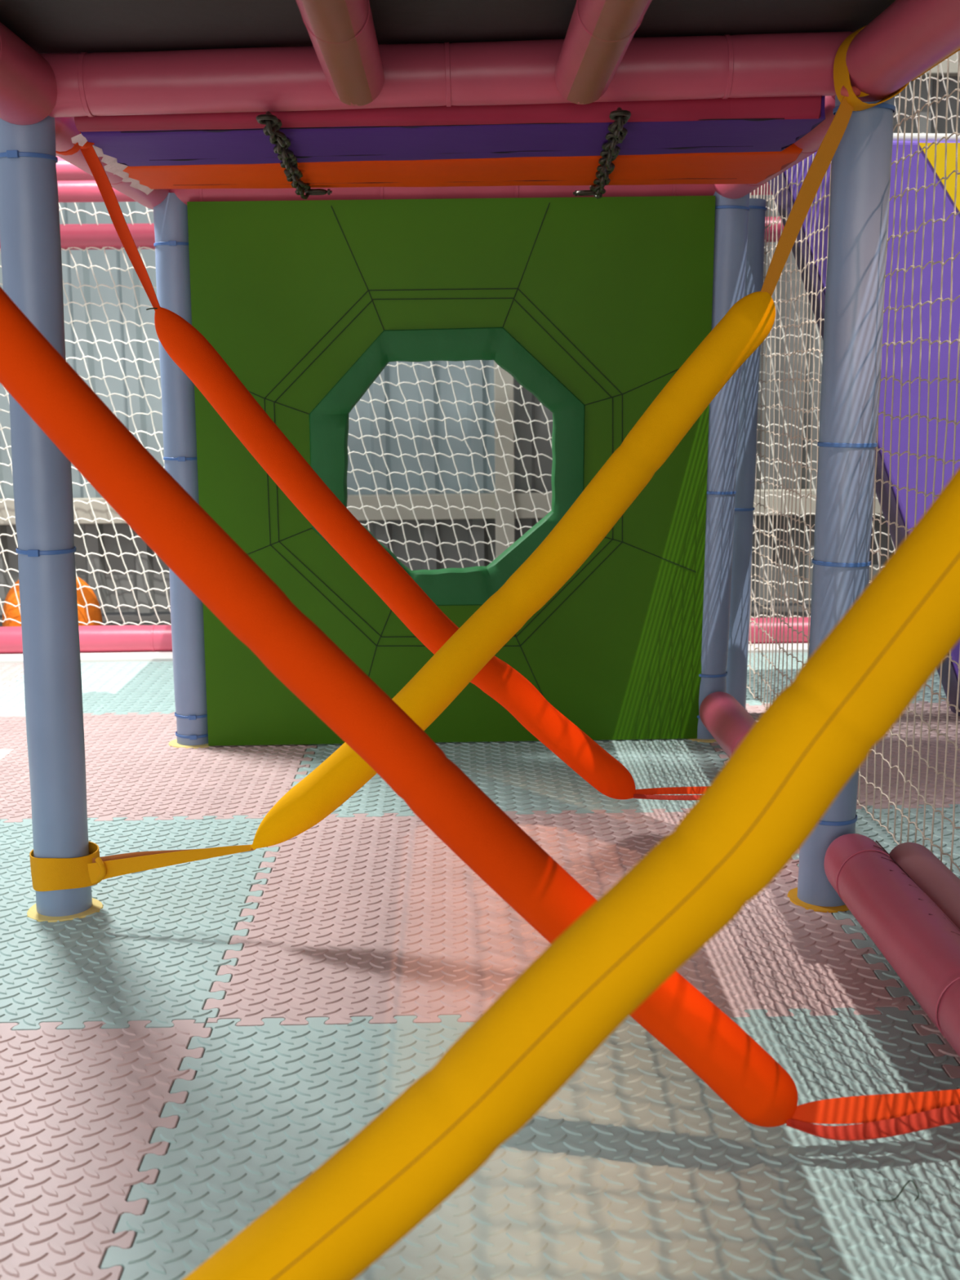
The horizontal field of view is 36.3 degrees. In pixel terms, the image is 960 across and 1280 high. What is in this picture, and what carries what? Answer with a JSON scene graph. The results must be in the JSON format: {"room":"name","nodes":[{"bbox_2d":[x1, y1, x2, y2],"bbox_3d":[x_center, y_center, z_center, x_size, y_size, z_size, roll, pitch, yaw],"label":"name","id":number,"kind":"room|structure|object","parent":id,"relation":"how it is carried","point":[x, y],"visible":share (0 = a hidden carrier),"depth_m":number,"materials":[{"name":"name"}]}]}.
{"room":"indoor playground","nodes":[
{"label":"indoor playground","id":0,"kind":"room"},
{"bbox_2d":[0,603,811,626],"bbox_3d":[-0.028,0.572,2.131,12.000,0.067,10.000,-1,10,-1],"label":"floor","id":1,"kind":"structure","parent":0,"point":[133,617],"depth_m":5.77,"materials":[{"name":"concrete"}]},
{"bbox_2d":[0,662,23,691],"bbox_3d":[-1.932,0.154,4.385,1.023,0.014,0.786,-1,10,-1],"label":"foam mat","id":2,"kind":"object","parent":1,"relation":"on","point":[8,672],"visible":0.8,"depth_m":4.62,"materials":[{"name":"white rubber"}]},
{"bbox_2d":[2,577,102,626],"bbox_3d":[-1.575,-0.138,5.350,0.367,0.225,0.252,-1,10,-1],"label":"ball","id":3,"kind":"object","parent":1,"relation":"on","point":[11,611],"visible":0.28,"depth_m":5.30,"materials":[{"name":"orange plastic"}]},
{"bbox_2d":[0,661,175,716],"bbox_3d":[-0.932,0.141,4.402,1.023,0.014,0.786,-1,10,-1],"label":"foam mat","id":4,"kind":"object","parent":1,"relation":"on","point":[142,687],"visible":0.3,"depth_m":4.34,"materials":[{"name":"rubber"}]},
{"bbox_2d":[0,1019,212,1279],"bbox_3d":[-0.877,0.638,1.564,1.023,0.014,1.023,-1,10,-1],"label":"foam mat","id":5,"kind":"object","parent":1,"relation":"on","point":[81,1110],"visible":0.98,"depth_m":1.76,"materials":[{"name":"pink rubber"}]},
{"bbox_2d":[0,814,279,1030],"bbox_3d":[-0.896,0.465,2.549,1.023,0.014,1.023,-1,10,-1],"label":"foam mat","id":6,"kind":"object","parent":1,"relation":"on","point":[157,946],"visible":0.76,"depth_m":2.41,"materials":[{"name":"teal rubber"}]},
{"bbox_2d":[0,115,102,922],"bbox_3d":[-0.720,-0.192,2.406,0.126,1.331,0.127,-1,10,-1],"label":"post","id":7,"kind":"object","parent":6,"relation":"on","point":[30,245],"visible":0.87,"depth_m":2.38,"materials":[{"name":"blue plastic"}]},
{"bbox_2d":[0,22,57,124],"bbox_3d":[-0.686,-0.632,0.993,0.117,0.118,2.600,-1,10,-1],"label":"rail","id":8,"kind":"object","parent":7,"relation":"attached to","point":[28,82],"visible":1,"depth_m":2.12,"materials":[{"name":"pink plastic"}]},
{"bbox_2d":[0,0,896,53],"bbox_3d":[-0.017,-0.698,0.913,1.325,0.037,2.800,-1,10,-1],"label":"ceiling","id":9,"kind":"structure","parent":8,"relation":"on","point":[46,26],"depth_m":2.13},
{"bbox_2d":[0,286,959,1141],"bbox_3d":[-0.034,-0.116,1.617,1.445,1.370,0.105,1,10,6],"label":"strap","id":10,"kind":"object","parent":8,"relation":"attached to","point":[132,482],"visible":0.9,"depth_m":1.64,"materials":[{"name":"orange fabric"}]},
{"bbox_2d":[54,116,169,208],"bbox_3d":[-0.762,-0.977,2.921,0.100,0.099,1.200,-1,10,-1],"label":"rail","id":11,"kind":"object","parent":7,"relation":"attached to","point":[65,127],"visible":0.18,"depth_m":2.80,"materials":[{"name":"pink plastic"}]},
{"bbox_2d":[40,31,853,117],"bbox_3d":[-0.050,-0.884,2.286,1.321,0.117,0.094,-1,10,-1],"label":"rail","id":12,"kind":"object","parent":7,"relation":"attached to","point":[504,73],"visible":0.79,"depth_m":2.25,"materials":[{"name":"pink plastic"}]},
{"bbox_2d":[295,0,384,106],"bbox_3d":[-0.163,-0.641,0.984,0.088,0.094,2.565,-1,10,-1],"label":"padded pole","id":13,"kind":"object","parent":12,"relation":"attached to","point":[342,33],"visible":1,"depth_m":1.87,"materials":[{"name":"pink plastic"}]},
{"bbox_2d":[73,96,822,133],"bbox_3d":[-0.057,-0.854,2.344,1.211,0.050,0.105,0,10,4],"label":"plank","id":14,"kind":"object","parent":12,"relation":"attached to","point":[751,108],"visible":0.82,"depth_m":2.35,"materials":[{"name":"pink plastic"}]},
{"bbox_2d":[71,95,825,172],"bbox_3d":[-0.069,-0.892,2.575,1.283,0.055,0.369,0,10,5],"label":"plank","id":15,"kind":"object","parent":12,"relation":"attached to","point":[119,150],"visible":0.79,"depth_m":2.54,"materials":[{"name":"purple plastic"}]},
{"bbox_2d":[255,111,332,199],"bbox_3d":[-0.343,-0.875,2.674,0.074,0.034,0.894,-1,10,-1],"label":"chain","id":16,"kind":"object","parent":15,"relation":"hanging from","point":[273,123],"visible":1,"depth_m":2.55,"materials":[{"name":"metal"}]},
{"bbox_2d":[573,106,631,198],"bbox_3d":[0.233,-0.886,2.704,0.066,0.034,0.961,-1,10,0],"label":"chain","id":17,"kind":"object","parent":15,"relation":"hanging from","point":[617,134],"visible":1,"depth_m":2.57,"materials":[{"name":"metal"}]},
{"bbox_2d":[555,0,652,104],"bbox_3d":[0.178,-0.646,0.989,0.090,0.094,2.565,-1,10,-1],"label":"joist","id":18,"kind":"object","parent":12,"relation":"attached to","point":[599,34],"visible":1,"depth_m":1.89,"materials":[{"name":"pink plastic"}]},
{"bbox_2d":[29,26,959,891],"bbox_3d":[-0.043,-0.155,1.782,1.440,1.368,1.365,-1,10,-1],"label":"strap","id":19,"kind":"object","parent":7,"relation":"attached to","point":[746,325],"visible":0.87,"depth_m":2.31,"materials":[{"name":"yellow fabric"}]},
{"bbox_2d":[0,711,317,822],"bbox_3d":[-0.915,0.293,3.534,1.023,0.014,1.023,-1,10,-1],"label":"foam mat","id":20,"kind":"object","parent":1,"relation":"on","point":[133,772],"visible":0.63,"depth_m":3.40,"materials":[{"name":"pink rubber"}]},
{"bbox_2d":[153,192,208,748],"bbox_3d":[-0.727,-0.397,3.574,0.126,1.330,0.126,-1,10,-1],"label":"post","id":21,"kind":"object","parent":20,"relation":"on","point":[170,215],"visible":0.56,"depth_m":3.52,"materials":[{"name":"blue plastic"}]},
{"bbox_2d":[0,642,808,663],"bbox_3d":[-0.083,0.029,4.978,6.000,0.016,0.303,-1,10,-1],"label":"board","id":22,"kind":"object","parent":1,"relation":"on","point":[128,656],"visible":0.02,"depth_m":4.86,"materials":[{"name":"white"}]},
{"bbox_2d":[0,617,810,653],"bbox_3d":[-0.083,-0.017,4.971,6.000,0.102,0.093,-1,10,-1],"label":"rail","id":23,"kind":"object","parent":22,"relation":"on","point":[92,638],"visible":0.16,"depth_m":4.92,"materials":[{"name":"pink plastic"}]},
{"bbox_2d":[292,738,728,817],"bbox_3d":[0.085,0.279,3.551,1.023,0.014,1.023,-1,10,-1],"label":"foam mat","id":24,"kind":"object","parent":1,"relation":"on","point":[522,777],"visible":0.35,"depth_m":3.34,"materials":[{"name":"teal rubber"}]},
{"bbox_2d":[186,195,715,746],"bbox_3d":[-0.062,-0.393,3.552,1.242,1.308,0.066,-1,10,-1],"label":"panel","id":25,"kind":"object","parent":24,"relation":"on","point":[593,305],"visible":0.72,"depth_m":3.49,"materials":[{"name":"green plastic"}]},
{"bbox_2d":[688,191,750,742],"bbox_3d":[0.573,-0.411,3.576,0.146,1.333,0.126,-1,10,-1],"label":"post","id":26,"kind":"object","parent":24,"relation":"on","point":[731,215],"visible":0.62,"depth_m":3.54,"materials":[{"name":"blue plastic"}]},
{"bbox_2d":[169,184,715,204],"bbox_3d":[-0.073,-1.078,3.465,1.320,0.104,0.100,-1,10,-1],"label":"rail","id":27,"kind":"object","parent":26,"relation":"attached to","point":[185,195],"visible":0.27,"depth_m":3.43,"materials":[{"name":"pink plastic"}]},
{"bbox_2d":[699,691,799,849],"bbox_3d":[0.599,0.261,3.098,0.105,0.101,1.050,-1,10,-1],"label":"rail","id":28,"kind":"object","parent":26,"relation":"attached to","point":[726,719],"visible":0.26,"depth_m":3.36,"materials":[{"name":"pink plastic"}]},
{"bbox_2d":[55,132,708,799],"bbox_3d":[-0.070,-0.310,2.744,1.444,1.374,0.156,-2,10,-8],"label":"strap","id":29,"kind":"object","parent":28,"relation":"attached to","point":[185,345],"visible":0.91,"depth_m":2.75,"materials":[{"name":"orange fabric"}]},
{"bbox_2d":[713,95,835,199],"bbox_3d":[0.607,-1.002,2.964,0.100,0.099,1.160,-1,10,-1],"label":"rail","id":30,"kind":"object","parent":26,"relation":"attached to","point":[810,144],"visible":0.2,"depth_m":2.71,"materials":[{"name":"pink plastic"}]},
{"bbox_2d":[103,143,802,195],"bbox_3d":[-0.060,-0.954,2.926,1.322,0.055,0.469,-1,10,-1],"label":"plank","id":31,"kind":"object","parent":30,"relation":"attached to","point":[744,167],"visible":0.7,"depth_m":2.90,"materials":[{"name":"orange plastic"}]},
{"bbox_2d":[100,1006,959,1279],"bbox_3d":[0.122,0.624,1.581,1.023,0.014,1.023,-1,10,-1],"label":"foam mat","id":32,"kind":"object","parent":1,"relation":"on","point":[635,1168],"visible":0.66,"depth_m":1.68,"materials":[{"name":"teal rubber"}]},
{"bbox_2d":[876,1179,919,1201],"bbox_3d":[0.457,0.603,1.602,0.049,0.014,0.021,-1,10,-1],"label":"thread","id":33,"kind":"object","parent":32,"relation":"on","point":[905,1184],"visible":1,"depth_m":1.60},
{"bbox_2d":[203,808,914,1026],"bbox_3d":[0.103,0.452,2.566,1.023,0.014,1.023,-1,10,-1],"label":"foam mat","id":34,"kind":"object","parent":1,"relation":"on","point":[378,917],"visible":0.7,"depth_m":2.37,"materials":[{"name":"pink rubber"}]},
{"bbox_2d":[786,94,895,912],"bbox_3d":[0.593,-0.207,2.410,0.132,1.332,0.126,-1,10,-1],"label":"post","id":35,"kind":"object","parent":34,"relation":"on","point":[861,163],"visible":0.77,"depth_m":2.35,"materials":[{"name":"blue plastic"}]},
{"bbox_2d":[823,833,959,1057],"bbox_3d":[0.642,0.581,1.249,0.107,0.115,2.435,-1,10,-1],"label":"rail","id":36,"kind":"object","parent":35,"relation":"attached to","point":[920,942],"visible":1,"depth_m":2.07,"materials":[{"name":"pink plastic"}]},
{"bbox_2d":[889,842,959,929],"bbox_3d":[0.736,0.582,1.248,0.085,0.087,2.430,-1,10,-1],"label":"rail","id":37,"kind":"object","parent":36,"relation":"attached to","point":[935,879],"visible":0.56,"depth_m":2.27,"materials":[{"name":"pink plastic"}]},
{"bbox_2d":[831,0,959,102],"bbox_3d":[0.624,-0.669,1.037,0.105,0.106,2.650,-1,10,-1],"label":"rail","id":38,"kind":"object","parent":35,"relation":"attached to","point":[909,37],"visible":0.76,"depth_m":1.99,"materials":[{"name":"pink plastic"}]},
{"bbox_2d":[182,466,959,1279],"bbox_3d":[0.037,-0.027,0.979,1.315,1.345,0.095,-2,10,-8],"label":"strap","id":39,"kind":"object","parent":38,"relation":"attached to","point":[781,780],"visible":1,"depth_m":0.99,"materials":[{"name":"yellow fabric"}]},
{"bbox_2d":[710,700,959,808],"bbox_3d":[1.084,0.265,3.567,1.023,0.014,1.023,-1,10,-1],"label":"foam mat","id":40,"kind":"object","parent":1,"relation":"on","point":[755,711],"visible":0.23,"depth_m":3.43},
{"bbox_2d":[726,198,766,709],"bbox_3d":[0.660,-0.450,3.795,0.136,1.332,0.126,-1,10,-1],"label":"post","id":41,"kind":"object","parent":40,"relation":"on","point":[740,588],"visible":0.39,"depth_m":3.76,"materials":[{"name":"blue plastic"}]},
{"bbox_2d":[746,50,959,871],"bbox_3d":[0.755,-0.275,2.465,0.015,1.366,3.335,-1,10,-1],"label":"net","id":42,"kind":"object","parent":41,"relation":"attached to","point":[957,89],"visible":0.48,"depth_m":2.73,"materials":[{"name":"beige fabric"}]},
{"bbox_2d":[768,133,959,716],"bbox_3d":[1.323,-0.522,3.735,1.231,1.476,0.173,-1,10,-1],"label":"panel","id":43,"kind":"object","parent":40,"relation":"on","point":[951,142],"visible":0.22,"depth_m":3.60,"materials":[{"name":"purple plastic"}]},
{"bbox_2d":[746,652,946,705],"bbox_3d":[1.068,0.113,4.435,1.023,0.014,0.786,-1,10,-1],"label":"foam mat","id":44,"kind":"object","parent":1,"relation":"on","point":[749,697],"visible":0.16,"depth_m":4.38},
{"bbox_2d":[791,804,959,1011],"bbox_3d":[1.103,0.438,2.583,1.023,0.014,1.023,-1,10,-1],"label":"foam mat","id":45,"kind":"object","parent":1,"relation":"on","point":[865,825],"visible":0.25,"depth_m":2.86,"materials":[{"name":"teal rubber"}]},
{"bbox_2d":[911,1006,959,1088],"bbox_3d":[1.122,0.610,1.598,1.023,0.014,1.023,-1,10,-1],"label":"foam mat","id":46,"kind":"object","parent":1,"relation":"on","point":[952,1071],"visible":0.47,"depth_m":1.97,"materials":[{"name":"rubber"}]},
{"bbox_2d":[0,75,959,614],"bbox_3d":[-0.119,-1.900,5.538,11.924,3.600,0.039,-1,10,-1],"label":"wall","id":47,"kind":"structure","parent":0,"point":[446,533],"depth_m":5.78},
{"bbox_2d":[0,155,494,498],"bbox_3d":[-3.004,-1.851,5.492,6.152,2.818,0.039,-1,10,-1],"label":"window","id":48,"kind":"structure","parent":47,"relation":"in","point":[115,258],"depth_m":5.70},
{"bbox_2d":[0,488,883,524],"bbox_3d":[-0.103,-0.524,5.732,12.000,0.098,0.055,-1,10,-1],"label":"trim","id":49,"kind":"structure","parent":47,"relation":"attached to","point":[522,500],"depth_m":5.70,"materials":[{"name":"paint"}]},
{"bbox_2d":[493,360,515,558],"bbox_3d":[0.082,-1.887,5.453,0.075,3.600,0.029,-1,10,-1],"label":"pillar","id":50,"kind":"structure","parent":47,"relation":"attached to","point":[505,500],"depth_m":5.65,"materials":[{"name":"paint"}]},
{"bbox_2d":[922,51,958,76],"bbox_3d":[2.997,-2.191,5.499,5.764,0.110,0.055,-1,10,-1],"label":"trim","id":51,"kind":"structure","parent":47,"relation":"attached to","point":[953,68],"depth_m":5.46,"materials":[{"name":"paint"}]},
{"bbox_3d":[2.586,-0.909,1.312,0.040,3.050,8.800,-1,10,-1],"label":"wall","id":52,"kind":"structure","parent":0,"visible":0},
{"bbox_2d":[55,155,94,181],"bbox_3d":[-0.096,-1.467,4.514,6.000,0.082,0.073,-1,10,-1],"label":"rail","id":53,"kind":"object","parent":52,"relation":"attached to","point":[65,171],"visible":0.02,"depth_m":4.47,"materials":[{"name":"pink plastic"}]},
{"bbox_2d":[0,216,783,249],"bbox_3d":[-0.100,-1.352,4.859,6.000,0.092,0.083,-1,10,-1],"label":"rail","id":54,"kind":"object","parent":52,"relation":"attached to","point":[83,236],"visible":0.08,"depth_m":4.81,"materials":[{"name":"pink plastic"}]},
{"bbox_2d":[0,52,959,625],"bbox_3d":[-0.136,-1.039,4.892,4.304,2.172,0.008,-1,10,-1],"label":"net","id":55,"kind":"object","parent":54,"relation":"attached to","point":[957,60],"visible":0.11,"depth_m":4.96,"materials":[{"name":"white fabric"}]},
{"bbox_2d":[57,180,773,202],"bbox_3d":[-0.098,-1.451,4.679,6.000,0.084,0.075,-1,10,-1],"label":"rail","id":56,"kind":"object","parent":52,"relation":"attached to","point":[68,191],"visible":0.06,"depth_m":4.63,"materials":[{"name":"pink plastic"}]}
]}

